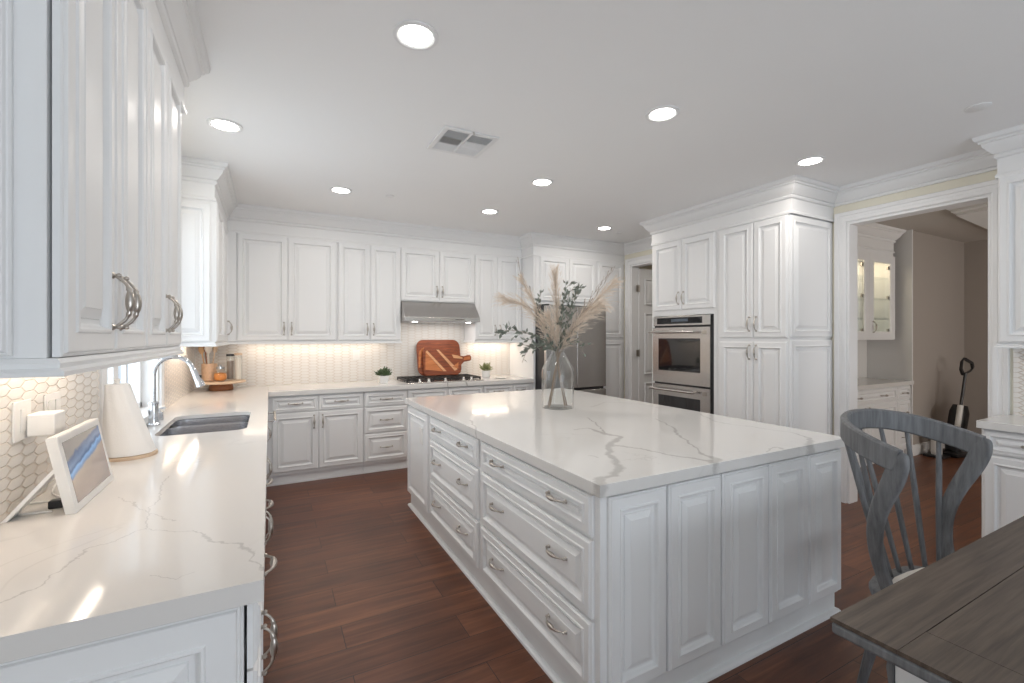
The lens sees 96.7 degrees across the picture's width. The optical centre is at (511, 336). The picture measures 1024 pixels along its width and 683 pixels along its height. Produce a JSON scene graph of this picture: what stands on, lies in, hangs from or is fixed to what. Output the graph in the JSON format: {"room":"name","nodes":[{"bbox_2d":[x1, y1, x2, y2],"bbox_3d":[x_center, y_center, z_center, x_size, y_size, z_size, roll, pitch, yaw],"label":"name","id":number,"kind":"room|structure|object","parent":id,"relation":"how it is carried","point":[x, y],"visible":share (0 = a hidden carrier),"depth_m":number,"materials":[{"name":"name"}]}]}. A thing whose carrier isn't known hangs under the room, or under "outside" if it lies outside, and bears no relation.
{"room":"kitchen","nodes":[
{"label":"kitchen","id":0,"kind":"room"},
{"bbox_2d":[26,410,64,436],"bbox_3d":[-1.484,0.274,1.450,0.067,0.070,0.085,0,0,-28],"label":"plug adapter","id":1,"kind":"object","parent":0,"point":[51,422],"visible":1,"depth_m":1.42,"materials":[{"name":"white plastic"}]},
{"bbox_2d":[0,347,194,521],"bbox_3d":[-2.283,0.074,2.682,0.168,2.740,4.620,0,0,-28],"label":"wall","id":2,"kind":"structure","parent":0,"point":[25,463],"depth_m":1.51,"materials":[{"name":"beige tile"}]},
{"bbox_2d":[12,398,30,442],"bbox_3d":[-1.496,0.254,1.390,0.009,0.120,0.110,0,0,-28],"label":"wall plate","id":3,"kind":"object","parent":2,"relation":"attached to","point":[20,409],"visible":0.9,"depth_m":1.37,"materials":[{"name":"white plastic"}]},
{"bbox_2d":[44,391,60,410],"bbox_3d":[-1.600,0.254,1.587,0.009,0.120,0.125,0,0,-28],"label":"wall plate","id":4,"kind":"object","parent":2,"relation":"attached to","point":[52,401],"visible":0.46,"depth_m":1.58,"materials":[{"name":"white plastic"}]},
{"bbox_2d":[0,0,145,358],"bbox_3d":[-1.102,-0.494,1.040,0.388,1.067,0.654,0,0,-28],"label":"upper cabinet","id":5,"kind":"object","parent":2,"relation":"attached to","point":[73,72],"visible":1,"depth_m":0.87,"materials":[{"name":"white paint"}]},
{"bbox_2d":[144,0,209,114],"bbox_3d":[-1.274,-1.159,1.401,0.426,0.274,1.602,0,0,-28],"label":"trim","id":6,"kind":"structure","parent":5,"relation":"on","point":[176,23],"depth_m":1.82,"materials":[{"name":"white paint"}]},
{"bbox_2d":[100,358,163,430],"bbox_3d":[-2.164,-0.186,2.638,0.018,1.420,1.350,0,0,-28],"label":"trim","id":7,"kind":"structure","parent":2,"relation":"attached to","point":[103,372],"depth_m":2.09,"materials":[{"name":"white paint"}]},
{"bbox_2d":[108,359,164,423],"bbox_3d":[-2.224,-0.143,2.594,0.190,1.325,1.270,0,0,-28],"label":"window","id":8,"kind":"structure","parent":2,"relation":"in","point":[139,373],"depth_m":3.06,"materials":[{"name":"glass"}]},
{"bbox_2d":[144,8,182,348],"bbox_3d":[-1.405,-0.494,1.609,0.388,1.067,0.632,0,0,-28],"label":"upper cabinet","id":9,"kind":"object","parent":2,"relation":"attached to","point":[164,312],"visible":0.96,"depth_m":1.62,"materials":[{"name":"white paint"}]},
{"bbox_2d":[0,346,183,377],"bbox_3d":[-1.274,0.056,1.320,0.350,0.033,1.301,0,0,-28],"label":"trim","id":10,"kind":"structure","parent":9,"relation":"attached to","point":[70,365],"depth_m":0.89,"materials":[{"name":"white paint"}]},
{"bbox_2d":[181,197,232,341],"bbox_3d":[-2.619,-0.494,3.872,0.374,1.067,1.182,0,0,-28],"label":"upper cabinet","id":11,"kind":"object","parent":2,"relation":"attached to","point":[204,231],"visible":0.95,"depth_m":3.38,"materials":[{"name":"white paint"}]},
{"bbox_2d":[181,156,624,264],"bbox_3d":[-0.511,-1.159,4.952,5.110,0.274,1.256,0,0,-28],"label":"trim","id":12,"kind":"structure","parent":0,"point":[201,179],"depth_m":5.03,"materials":[{"name":"white paint"}]},
{"bbox_2d":[195,265,651,388],"bbox_3d":[-0.122,0.074,6.359,7.440,2.740,0.158,0,0,-28],"label":"wall","id":13,"kind":"structure","parent":0,"point":[262,364],"depth_m":5.30,"materials":[{"name":"beige tile"}]},
{"bbox_2d":[227,232,337,340],"bbox_3d":[-2.404,-0.494,4.818,1.018,1.067,0.414,0,0,-28],"label":"upper cabinet","id":14,"kind":"object","parent":13,"relation":"attached to","point":[280,288],"visible":0.99,"depth_m":4.66,"materials":[{"name":"white paint"}]},
{"bbox_2d":[179,340,401,346],"bbox_3d":[-2.210,0.056,4.543,1.024,0.033,2.537,0,0,28],"label":"trim","id":15,"kind":"structure","parent":13,"relation":"attached to","point":[183,344],"depth_m":4.64,"materials":[{"name":"white paint"}]},
{"bbox_2d":[338,242,400,340],"bbox_3d":[-1.653,-0.494,5.218,0.680,1.067,0.414,0,0,-28],"label":"upper cabinet","id":16,"kind":"object","parent":13,"relation":"attached to","point":[369,276],"visible":0.96,"depth_m":5.06,"materials":[{"name":"white paint"}]},
{"bbox_2d":[401,248,474,303],"bbox_3d":[-0.944,-0.722,5.595,0.922,0.612,0.414,0,0,-28],"label":"upper cabinet","id":17,"kind":"object","parent":13,"relation":"attached to","point":[426,276],"visible":0.97,"depth_m":5.44,"materials":[{"name":"white paint"}]},
{"bbox_2d":[401,301,479,323],"bbox_3d":[-0.915,-0.291,5.540,0.918,0.240,0.530,0,0,-28],"label":"range hood","id":18,"kind":"object","parent":17,"relation":"attached to","point":[411,312],"visible":0.91,"depth_m":5.35,"materials":[{"name":"silver metal"}]},
{"bbox_2d":[464,255,521,339],"bbox_3d":[-0.238,-0.494,5.971,0.674,1.067,0.414,0,0,-28],"label":"upper cabinet","id":19,"kind":"object","parent":13,"relation":"attached to","point":[492,274],"visible":0.67,"depth_m":5.81,"materials":[{"name":"white paint"}]},
{"bbox_2d":[463,340,521,342],"bbox_3d":[-0.256,0.056,5.988,0.692,0.033,0.367,0,0,-28],"label":"trim","id":20,"kind":"structure","parent":19,"relation":"attached to","point":[464,341],"depth_m":5.82,"materials":[{"name":"white paint"}]},
{"bbox_2d":[181,0,1023,243],"bbox_3d":[2.594,-1.346,3.108,10.900,0.100,9.350,0,0,-28],"label":"ceiling","id":21,"kind":"structure","parent":0,"point":[323,94],"depth_m":2.49,"materials":[{"name":"paint"}]},
{"bbox_2d":[206,118,242,132],"bbox_3d":[-1.754,-1.291,2.782,0.192,0.008,0.192,0,0,-28],"label":"recessed light","id":22,"kind":"object","parent":21,"relation":"in","point":[221,124],"visible":1,"depth_m":2.78,"materials":[{"name":"white paint"}]},
{"bbox_2d":[211,120,237,130],"bbox_3d":[-1.754,-1.293,2.782,0.139,0.004,0.139,0,0,-22],"label":"diffuser","id":23,"kind":"object","parent":22,"relation":"attached to","point":[221,125],"depth_m":2.78,"materials":[{"name":"white"}]},
{"bbox_2d":[329,186,352,193],"bbox_3d":[-1.508,-1.291,4.012,0.192,0.008,0.192,0,0,-28],"label":"recessed light","id":24,"kind":"object","parent":21,"relation":"in","point":[340,190],"visible":1,"depth_m":4.01,"materials":[{"name":"white paint"}]},
{"bbox_2d":[393,20,437,50],"bbox_3d":[-0.413,-1.291,1.955,0.192,0.008,0.192,0,0,-28],"label":"recessed light","id":25,"kind":"object","parent":21,"relation":"in","point":[416,35],"visible":1,"depth_m":1.95,"materials":[{"name":"white paint"}]},
{"bbox_2d":[399,25,431,46],"bbox_3d":[-0.413,-1.293,1.955,0.139,0.004,0.139,0,0,-34],"label":"diffuser","id":26,"kind":"object","parent":25,"relation":"attached to","point":[409,35],"depth_m":1.96,"materials":[{"name":"white"}]},
{"bbox_2d":[427,125,498,158],"bbox_3d":[-0.328,-1.280,3.021,0.370,0.029,0.388,0,0,-28],"label":"ceiling vent","id":27,"kind":"object","parent":21,"relation":"in","point":[453,140],"visible":1,"depth_m":3.01,"materials":[{"name":"metal"}]},
{"bbox_2d":[531,178,553,185],"bbox_3d":[0.252,-1.291,3.804,0.192,0.008,0.192,0,0,-28],"label":"recessed light","id":28,"kind":"object","parent":21,"relation":"in","point":[539,181],"visible":1,"depth_m":3.80,"materials":[{"name":"white paint"}]},
{"bbox_2d":[534,180,550,184],"bbox_3d":[0.252,-1.293,3.804,0.139,0.004,0.139,0,0,11],"label":"diffuser","id":29,"kind":"object","parent":28,"relation":"attached to","point":[536,182],"depth_m":3.80,"materials":[{"name":"white"}]},
{"bbox_2d":[645,105,679,121],"bbox_3d":[0.872,-1.291,2.639,0.192,0.008,0.192,0,0,-28],"label":"recessed light","id":30,"kind":"object","parent":21,"relation":"in","point":[663,113],"visible":1,"depth_m":2.63,"materials":[{"name":"white paint"}]},
{"bbox_2d":[650,108,674,119],"bbox_3d":[0.872,-1.293,2.639,0.139,0.004,0.139,0,0,-22],"label":"diffuser","id":31,"kind":"object","parent":30,"relation":"attached to","point":[657,113],"depth_m":2.64,"materials":[{"name":"white"}]},
{"bbox_2d":[795,156,825,166],"bbox_3d":[2.194,-1.291,3.348,0.192,0.008,0.192,0,0,-28],"label":"recessed light","id":32,"kind":"object","parent":21,"relation":"in","point":[813,160],"visible":1,"depth_m":3.35,"materials":[{"name":"white paint"}]},
{"bbox_2d":[799,158,821,164],"bbox_3d":[2.194,-1.293,3.348,0.139,0.004,0.139,0,0,-22],"label":"diffuser","id":33,"kind":"object","parent":32,"relation":"attached to","point":[807,161],"depth_m":3.35,"materials":[{"name":"white"}]},
{"bbox_2d":[964,102,991,112],"bbox_3d":[2.626,-1.292,2.564,0.110,0.009,0.110,0,0,-28],"label":"sprinkler cover","id":34,"kind":"object","parent":21,"relation":"attached to","point":[980,106],"visible":1,"depth_m":2.55,"materials":[{"name":"white paint"}]},
{"bbox_2d":[263,448,981,682],"bbox_3d":[2.594,1.474,3.108,10.900,0.060,9.350,0,0,-28],"label":"floor","id":35,"kind":"structure","parent":0,"point":[359,590],"depth_m":2.53,"materials":[{"name":"brown wood"}]},
{"bbox_2d":[0,553,277,682],"bbox_3d":[-0.959,1.007,1.102,0.698,0.874,0.594,0,0,-28],"label":"base cabinet","id":36,"kind":"object","parent":35,"relation":"on","point":[225,646],"visible":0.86,"depth_m":0.92,"materials":[{"name":"white paint"}]},
{"bbox_2d":[264,456,271,569],"bbox_3d":[-1.820,1.007,2.713,0.692,0.874,0.936,0,0,-28],"label":"base cabinet","id":37,"kind":"object","parent":35,"relation":"on","point":[269,461],"visible":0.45,"depth_m":2.84,"materials":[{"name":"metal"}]},
{"bbox_2d":[0,385,268,663],"bbox_3d":[-1.881,0.547,2.800,0.667,0.046,4.471,0,0,-28],"label":"countertop","id":38,"kind":"structure","parent":37,"relation":"on","point":[177,533],"depth_m":1.14,"materials":[{"name":"stone"}]},
{"bbox_2d":[17,483,62,514],"bbox_3d":[-1.512,0.511,1.510,0.134,0.024,0.414,0,0,-28],"label":"power cord","id":39,"kind":"object","parent":38,"relation":"on","point":[54,503],"visible":0.57,"depth_m":1.39,"materials":[{"name":"white plastic"}]},
{"bbox_2d":[0,418,113,523],"bbox_3d":[-1.449,0.410,1.475,0.161,0.235,0.365,0,0,-28],"label":"display","id":40,"kind":"object","parent":38,"relation":"on","point":[78,456],"visible":1,"depth_m":1.41,"materials":[{"name":"white plastic"}]},
{"bbox_2d":[102,378,157,461],"bbox_3d":[-1.684,0.352,2.004,0.200,0.343,0.200,0,0,-28],"label":"paper towel roll","id":41,"kind":"object","parent":38,"relation":"on","point":[125,432],"visible":0.95,"depth_m":1.96,"materials":[{"name":"white paper"}]},
{"bbox_2d":[146,355,205,426],"bbox_3d":[-2.024,0.315,2.753,0.291,0.417,0.110,0,0,-28],"label":"faucet","id":42,"kind":"object","parent":38,"relation":"on","point":[153,409],"visible":0.98,"depth_m":2.68,"materials":[{"name":"silver metal"}]},
{"bbox_2d":[158,415,249,435],"bbox_3d":[-1.863,0.652,2.798,0.428,0.214,0.708,0,0,-28],"label":"sink","id":43,"kind":"object","parent":38,"relation":"in","point":[235,422],"visible":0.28,"depth_m":2.91,"materials":[{"name":"silver metal"}]},
{"bbox_2d":[204,379,245,390],"bbox_3d":[-2.879,0.478,4.506,0.424,0.090,0.424,0,0,-28],"label":"serving stand","id":44,"kind":"object","parent":38,"relation":"on","point":[227,384],"visible":0.85,"depth_m":4.42,"materials":[{"name":"brown wood"}]},
{"bbox_2d":[201,363,217,380],"bbox_3d":[-2.977,0.346,4.476,0.136,0.168,0.136,0,0,-28],"label":"utensil crock","id":45,"kind":"object","parent":44,"relation":"on","point":[207,370],"visible":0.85,"depth_m":4.42,"materials":[{"name":"beige ceramic"}]},
{"bbox_2d":[213,365,227,381],"bbox_3d":[-2.837,0.352,4.426,0.124,0.159,0.124,0,0,-28],"label":"glass jar","id":46,"kind":"object","parent":44,"relation":"on","point":[219,377],"visible":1,"depth_m":4.39,"materials":[{"name":"orange glass"}]},
{"bbox_2d":[226,354,233,378],"bbox_3d":[-2.827,0.301,4.567,0.072,0.261,0.072,0,0,-28],"label":"glass canister","id":47,"kind":"object","parent":44,"relation":"on","point":[230,364],"visible":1,"depth_m":4.54,"materials":[{"name":"clear glass"}]},
{"bbox_2d":[234,353,241,378],"bbox_3d":[-2.751,0.296,4.574,0.072,0.271,0.072,0,0,-28],"label":"glass canister","id":48,"kind":"object","parent":44,"relation":"on","point":[238,362],"visible":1,"depth_m":4.55,"materials":[{"name":"beige glass"}]},
{"bbox_2d":[263,477,273,619],"bbox_3d":[-1.350,1.007,1.830,0.692,0.874,1.056,0,0,-28],"label":"base cabinet","id":49,"kind":"object","parent":35,"relation":"on","point":[270,522],"visible":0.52,"depth_m":1.95,"materials":[{"name":"white paint"}]},
{"bbox_2d":[266,392,362,486],"bbox_3d":[-2.099,1.007,4.822,0.916,0.874,0.694,0,0,-28],"label":"base cabinet","id":50,"kind":"object","parent":35,"relation":"on","point":[314,436],"visible":0.98,"depth_m":4.55,"materials":[{"name":"white paint"}]},
{"bbox_2d":[269,375,533,396],"bbox_3d":[-1.179,0.547,5.324,2.944,0.046,0.674,0,0,-28],"label":"countertop","id":51,"kind":"structure","parent":50,"relation":"on","point":[359,386],"depth_m":4.93,"materials":[{"name":"stone"}]},
{"bbox_2d":[374,366,391,383],"bbox_3d":[-1.463,0.427,5.176,0.198,0.193,0.192,0,0,6],"label":"potted plant","id":52,"kind":"object","parent":51,"relation":"on","point":[383,374],"visible":1,"depth_m":5.15,"materials":[{"name":"green plant"}]},
{"bbox_2d":[396,374,483,383],"bbox_3d":[-0.869,0.498,5.485,0.930,0.050,0.520,0,0,-28],"label":"gas cooktop","id":53,"kind":"object","parent":51,"relation":"in","point":[460,377],"visible":1,"depth_m":5.38,"materials":[{"name":"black metal"}]},
{"bbox_2d":[416,340,459,375],"bbox_3d":[-0.918,0.257,5.738,0.570,0.444,0.130,0,0,-28],"label":"cutting board","id":54,"kind":"object","parent":53,"relation":"on","point":[422,345],"visible":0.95,"depth_m":5.71,"materials":[{"name":"brown wood"}]},
{"bbox_2d":[422,349,470,375],"bbox_3d":[-0.807,0.316,5.737,0.645,0.320,0.094,0,0,-28],"label":"paddle board","id":55,"kind":"object","parent":53,"relation":"on","point":[436,362],"visible":1,"depth_m":5.69,"materials":[{"name":"brown wood"}]},
{"bbox_2d":[479,362,491,377],"bbox_3d":[-0.335,0.423,5.903,0.197,0.201,0.184,0,0,-28],"label":"potted plant","id":56,"kind":"object","parent":51,"relation":"on","point":[485,373],"visible":1,"depth_m":5.85,"materials":[{"name":"green plant"}]},
{"bbox_2d":[363,389,406,473],"bbox_3d":[-1.488,1.007,5.147,0.464,0.874,0.694,0,0,-28],"label":"base cabinet","id":57,"kind":"object","parent":35,"relation":"on","point":[384,412],"visible":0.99,"depth_m":4.88,"materials":[{"name":"white paint"}]},
{"bbox_2d":[407,385,482,467],"bbox_3d":[-0.881,1.007,5.470,0.908,0.874,0.694,0,0,-28],"label":"base cabinet","id":58,"kind":"object","parent":35,"relation":"on","point":[423,392],"visible":0.08,"depth_m":5.17,"materials":[{"name":"white paint"}]},
{"bbox_2d":[483,382,531,392],"bbox_3d":[-0.177,1.007,5.845,0.684,0.874,0.694,0,0,-28],"label":"base cabinet","id":59,"kind":"object","parent":35,"relation":"on","point":[515,386],"visible":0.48,"depth_m":5.57,"materials":[{"name":"white paint"}]},
{"bbox_2d":[510,256,595,389],"bbox_3d":[0.574,0.208,6.233,1.000,2.472,0.714,0,0,-28],"label":"refrigerator surround","id":60,"kind":"object","parent":35,"relation":"on","point":[535,269],"visible":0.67,"depth_m":5.92,"materials":[{"name":"white paint"}]},
{"bbox_2d":[535,304,605,394],"bbox_3d":[0.641,0.509,6.112,0.930,1.830,0.812,0,0,-28],"label":"refrigerator","id":61,"kind":"object","parent":35,"relation":"on","point":[590,370],"visible":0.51,"depth_m":5.77,"materials":[{"name":"silver metal"}]},
{"bbox_2d":[596,262,623,398],"bbox_3d":[1.224,0.208,6.601,0.490,2.472,0.675,0,0,-28],"label":"pantry cabinet","id":62,"kind":"object","parent":35,"relation":"on","point":[614,386],"visible":0.27,"depth_m":6.33,"materials":[{"name":"white paint"}]},
{"bbox_2d":[408,405,840,682],"bbox_3d":[0.395,1.007,3.127,1.654,0.874,2.590,0,0,-28],"label":"kitchen island","id":63,"kind":"object","parent":35,"relation":"on","point":[694,580],"visible":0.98,"depth_m":1.98,"materials":[{"name":"white paint"}]},
{"bbox_2d":[405,388,844,497],"bbox_3d":[0.416,0.547,3.145,1.634,0.046,2.618,0,0,-28],"label":"island countertop","id":64,"kind":"structure","parent":63,"relation":"on","point":[603,446],"depth_m":2.40,"materials":[{"name":"stone"}]},
{"bbox_2d":[542,351,573,409],"bbox_3d":[0.337,0.304,3.351,0.238,0.438,0.238,0,0,-28],"label":"glass vase","id":65,"kind":"object","parent":64,"relation":"on","point":[553,406],"visible":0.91,"depth_m":3.33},
{"bbox_2d":[493,291,564,404],"bbox_3d":[0.102,0.071,3.379,0.577,0.873,0.177,0,0,11],"label":"stem","id":66,"kind":"object","parent":65,"relation":"in","point":[504,299],"visible":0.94,"depth_m":3.38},
{"bbox_2d":[494,321,565,405],"bbox_3d":[0.132,0.193,3.337,0.531,0.630,0.160,0,0,-3],"label":"branch","id":67,"kind":"object","parent":65,"relation":"in","point":[501,332],"visible":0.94,"depth_m":3.32,"materials":[{"name":"green plant"}]},
{"bbox_2d":[512,272,564,403],"bbox_3d":[0.193,0.009,3.336,0.420,0.997,0.143,0,0,-11],"label":"stem","id":68,"kind":"object","parent":65,"relation":"in","point":[534,305],"visible":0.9,"depth_m":3.32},
{"bbox_2d":[517,338,564,405],"bbox_3d":[0.213,0.256,3.291,0.352,0.504,0.172,0,0,-5],"label":"branch","id":69,"kind":"object","parent":65,"relation":"in","point":[540,343],"visible":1,"depth_m":3.30,"materials":[{"name":"green plant"}]},
{"bbox_2d":[534,306,565,406],"bbox_3d":[0.283,0.136,3.277,0.278,0.744,0.195,0,0,-28],"label":"stem","id":70,"kind":"object","parent":65,"relation":"in","point":[545,314],"visible":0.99,"depth_m":3.28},
{"bbox_2d":[534,289,566,404],"bbox_3d":[0.267,0.077,3.353,0.279,0.861,0.104,0,0,0],"label":"branch","id":71,"kind":"object","parent":65,"relation":"in","point":[538,299],"visible":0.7,"depth_m":3.34,"materials":[{"name":"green plant"}]},
{"bbox_2d":[546,264,564,405],"bbox_3d":[0.326,-0.031,3.372,0.163,1.078,0.154,0,0,-23],"label":"stem","id":72,"kind":"object","parent":65,"relation":"in","point":[554,273],"visible":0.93,"depth_m":3.36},
{"bbox_2d":[550,280,577,402],"bbox_3d":[0.389,0.041,3.349,0.228,0.934,0.122,0,0,7],"label":"branch","id":73,"kind":"object","parent":65,"relation":"in","point":[562,309],"visible":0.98,"depth_m":3.36,"materials":[{"name":"green plant"}]},
{"bbox_2d":[549,284,585,402],"bbox_3d":[0.415,0.048,3.382,0.277,0.919,0.143,0,0,7],"label":"branch","id":74,"kind":"object","parent":65,"relation":"in","point":[578,291],"visible":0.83,"depth_m":3.35,"materials":[{"name":"green plant"}]},
{"bbox_2d":[547,338,591,406],"bbox_3d":[0.433,0.252,3.336,0.335,0.512,0.128,0,0,13],"label":"branch","id":75,"kind":"object","parent":65,"relation":"in","point":[571,342],"visible":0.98,"depth_m":3.32,"materials":[{"name":"green plant"}]},
{"bbox_2d":[558,295,613,355],"bbox_3d":[0.511,0.095,3.302,0.500,0.827,0.254,0,0,22],"label":"stem","id":76,"kind":"object","parent":65,"relation":"in","point":[599,304],"visible":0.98,"depth_m":3.30,"materials":[{"name":"plant"}]},
{"bbox_2d":[549,273,626,401],"bbox_3d":[0.569,0.015,3.374,0.598,0.986,0.215,0,0,-7],"label":"stem","id":77,"kind":"object","parent":65,"relation":"in","point":[614,281],"visible":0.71,"depth_m":3.37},
{"bbox_2d":[652,231,716,414],"bbox_3d":[2.025,0.208,4.884,0.692,2.472,0.840,0,0,-28],"label":"tall cabinet","id":78,"kind":"object","parent":35,"relation":"on","point":[684,271],"visible":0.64,"depth_m":4.68,"materials":[{"name":"white paint"}]},
{"bbox_2d":[648,314,713,413],"bbox_3d":[1.976,0.443,4.857,0.647,1.333,0.765,0,0,-28],"label":"double wall oven","id":79,"kind":"object","parent":78,"relation":"in","point":[683,346],"visible":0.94,"depth_m":4.68,"materials":[{"name":"silver metal"}]},
{"bbox_2d":[717,213,831,434],"bbox_3d":[2.390,0.208,4.199,0.692,2.472,0.708,0,0,-28],"label":"pantry cabinet","id":80,"kind":"object","parent":35,"relation":"on","point":[774,275],"visible":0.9,"depth_m":3.95,"materials":[{"name":"white paint"}]},
{"bbox_2d":[858,385,909,466],"bbox_3d":[3.952,1.007,5.261,1.720,0.874,0.504,0,0,-28],"label":"base cabinet","id":81,"kind":"object","parent":35,"relation":"on","point":[896,398],"visible":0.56,"depth_m":5.23,"materials":[{"name":"white paint"}]},
{"bbox_2d":[858,378,913,389],"bbox_3d":[3.905,0.547,5.247,1.825,0.046,0.485,0,0,-28],"label":"countertop","id":82,"kind":"structure","parent":81,"relation":"on","point":[863,383],"depth_m":5.25,"materials":[{"name":"stone"}]},
{"bbox_2d":[840,408,992,682],"bbox_3d":[1.686,0.886,1.771,0.631,1.122,0.649,0,0,-23],"label":"dining chair","id":83,"kind":"object","parent":35,"relation":"on","point":[898,465],"visible":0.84,"depth_m":1.92,"materials":[{"name":"grey wood"}]},
{"bbox_2d":[892,567,924,583],"bbox_3d":[1.717,0.984,1.697,0.441,0.030,0.416,0,0,-23],"label":"cushion","id":84,"kind":"object","parent":83,"relation":"on","point":[902,576],"depth_m":1.85,"materials":[{"name":"beige fabric"}]},
{"bbox_2d":[830,516,1023,682],"bbox_3d":[1.952,1.064,1.143,2.100,0.760,1.050,0,0,-28],"label":"dining table","id":85,"kind":"object","parent":35,"relation":"on","point":[958,618],"visible":1,"depth_m":1.11,"materials":[{"name":"brown wood"}]},
{"bbox_2d":[923,440,950,458],"bbox_3d":[5.122,1.238,5.489,0.200,0.412,0.200,0,0,-28],"label":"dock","id":86,"kind":"object","parent":35,"relation":"on","point":[932,453],"visible":0.36,"depth_m":5.47,"materials":[{"name":"black plastic"}]},
{"bbox_2d":[931,440,942,454],"bbox_3d":[5.122,1.223,5.489,0.104,0.380,0.104,0,0,-28],"label":"bottle","id":87,"kind":"object","parent":86,"relation":"on","point":[933,443],"depth_m":5.48,"materials":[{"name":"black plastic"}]},
{"bbox_2d":[942,357,974,457],"bbox_3d":[5.508,0.849,5.585,0.542,1.190,0.230,0,0,-18],"label":"vacuum cleaner","id":88,"kind":"object","parent":35,"relation":"on","point":[958,415],"visible":0.69,"depth_m":5.53,"materials":[{"name":"black plastic"}]},
{"bbox_2d":[982,428,1023,536],"bbox_3d":[3.493,1.007,2.306,0.522,0.874,1.500,0,0,-28],"label":"base cabinet","id":89,"kind":"object","parent":35,"relation":"on","point":[1003,476],"visible":0.62,"depth_m":2.78,"materials":[{"name":"white paint"}]},
{"bbox_2d":[976,414,1023,433],"bbox_3d":[3.497,0.547,2.306,0.501,0.046,1.525,0,0,-28],"label":"countertop","id":90,"kind":"structure","parent":89,"relation":"on","point":[1008,423],"depth_m":2.82,"materials":[{"name":"stone"}]},
{"bbox_2d":[640,175,838,245],"bbox_3d":[2.177,-1.159,4.566,0.726,0.274,1.737,0,0,-28],"label":"trim","id":91,"kind":"structure","parent":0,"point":[795,194],"depth_m":4.04,"materials":[{"name":"white paint"}]},
{"bbox_2d":[624,170,1023,434],"bbox_3d":[3.354,0.074,3.257,0.138,2.740,8.600,0,0,-28],"label":"wall","id":92,"kind":"structure","parent":0,"point":[987,176],"depth_m":3.44,"materials":[{"name":"beige paint"}]},
{"bbox_2d":[624,236,651,254],"bbox_3d":[1.820,-1.225,5.907,0.096,0.142,1.160,0,0,-28],"label":"trim","id":93,"kind":"structure","parent":92,"relation":"attached to","point":[644,244],"depth_m":6.12,"materials":[{"name":"white paint"}]},
{"bbox_2d":[625,254,651,400],"bbox_3d":[1.914,0.180,5.941,0.161,2.528,1.106,0,0,-28],"label":"trim","id":94,"kind":"structure","parent":92,"relation":"attached to","point":[632,265],"depth_m":6.34,"materials":[{"name":"white paint"}]},
{"bbox_2d":[636,269,651,402],"bbox_3d":[2.099,0.240,6.540,0.860,2.392,0.057,0,0,-28],"label":"door","id":95,"kind":"structure","parent":92,"relation":"in","point":[644,288],"depth_m":6.41,"materials":[{"name":"white paint"}]},
{"bbox_2d":[834,149,996,206],"bbox_3d":[3.082,-1.225,3.537,0.096,0.142,1.120,0,0,-28],"label":"trim","id":96,"kind":"structure","parent":92,"relation":"attached to","point":[980,161],"depth_m":3.47,"materials":[{"name":"white paint"}]},
{"bbox_2d":[834,179,1009,503],"bbox_3d":[3.168,0.180,3.583,0.161,2.528,1.076,0,0,-28],"label":"trim","id":97,"kind":"structure","parent":92,"relation":"attached to","point":[846,224],"depth_m":3.89,"materials":[{"name":"white paint"}]},
{"bbox_2d":[998,172,1023,342],"bbox_3d":[3.582,-0.494,2.320,0.352,1.067,1.500,0,0,-28],"label":"upper cabinet","id":98,"kind":"object","parent":92,"relation":"attached to","point":[1010,187],"visible":1,"depth_m":2.87,"materials":[{"name":"white paint"}]},
{"bbox_2d":[972,124,1023,178],"bbox_3d":[3.550,-1.159,2.348,0.386,0.274,1.611,0,0,-28],"label":"trim","id":99,"kind":"structure","parent":98,"relation":"attached to","point":[1007,145],"depth_m":2.87,"materials":[{"name":"white paint"}]},
{"bbox_2d":[994,343,1023,348],"bbox_3d":[3.599,0.056,2.341,0.307,0.033,1.512,0,0,-28],"label":"trim","id":100,"kind":"structure","parent":98,"relation":"attached to","point":[998,345],"depth_m":2.87,"materials":[{"name":"white paint"}]},
{"bbox_2d":[867,229,912,453],"bbox_3d":[4.715,0.074,5.695,0.022,2.740,0.474,0,0,-28],"label":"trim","id":101,"kind":"structure","parent":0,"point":[886,359],"depth_m":5.58,"materials":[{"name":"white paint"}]},
{"bbox_2d":[913,441,944,455],"bbox_3d":[6.410,1.379,4.209,1.566,0.130,3.789,0,0,-28],"label":"baseboard","id":102,"kind":"structure","parent":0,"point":[924,447],"depth_m":5.63,"materials":[{"name":"white paint"}]},
{"bbox_2d":[913,231,963,444],"bbox_3d":[5.442,0.074,6.164,1.700,2.740,0.570,0,0,-28],"label":"wall","id":103,"kind":"structure","parent":0,"point":[938,262],"depth_m":5.86,"materials":[{"name":"beige paint"}]},
{"bbox_2d":[858,247,894,339],"bbox_3d":[3.947,-0.496,5.324,1.470,1.060,0.379,0,0,-28],"label":"display cabinet","id":104,"kind":"object","parent":103,"relation":"attached to","point":[876,269],"visible":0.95,"depth_m":5.50,"materials":[{"name":"white paint"}]},
{"bbox_2d":[858,223,905,252],"bbox_3d":[3.953,-1.159,5.312,1.662,0.274,0.416,0,0,-28],"label":"trim","id":105,"kind":"structure","parent":104,"relation":"on","point":[874,236],"depth_m":5.33,"materials":[{"name":"white paint"}]},
{"bbox_2d":[946,201,987,228],"bbox_3d":[5.289,-1.260,5.129,2.585,0.069,0.437,0,0,-42],"label":"ceiling","id":106,"kind":"structure","parent":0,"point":[977,214],"depth_m":4.55,"materials":[{"name":"white paint"}]},
{"bbox_2d":[964,239,987,434],"bbox_3d":[7.162,0.074,4.604,0.130,2.740,3.800,0,0,-28],"label":"wall","id":107,"kind":"structure","parent":0,"point":[975,252],"depth_m":6.14,"materials":[{"name":"beige paint"}]},
{"bbox_3d":[3.575,0.074,5.426,2.290,2.740,0.120,0,0,-28],"label":"wall","id":108,"kind":"structure","parent":0,"visible":0},
{"bbox_2d":[858,340,866,377],"bbox_3d":[3.599,0.279,5.365,2.256,0.490,0.007,0,0,-28],"label":"wall","id":109,"kind":"structure","parent":108,"relation":"attached to","point":[862,344],"depth_m":5.84,"materials":[{"name":"paint"}]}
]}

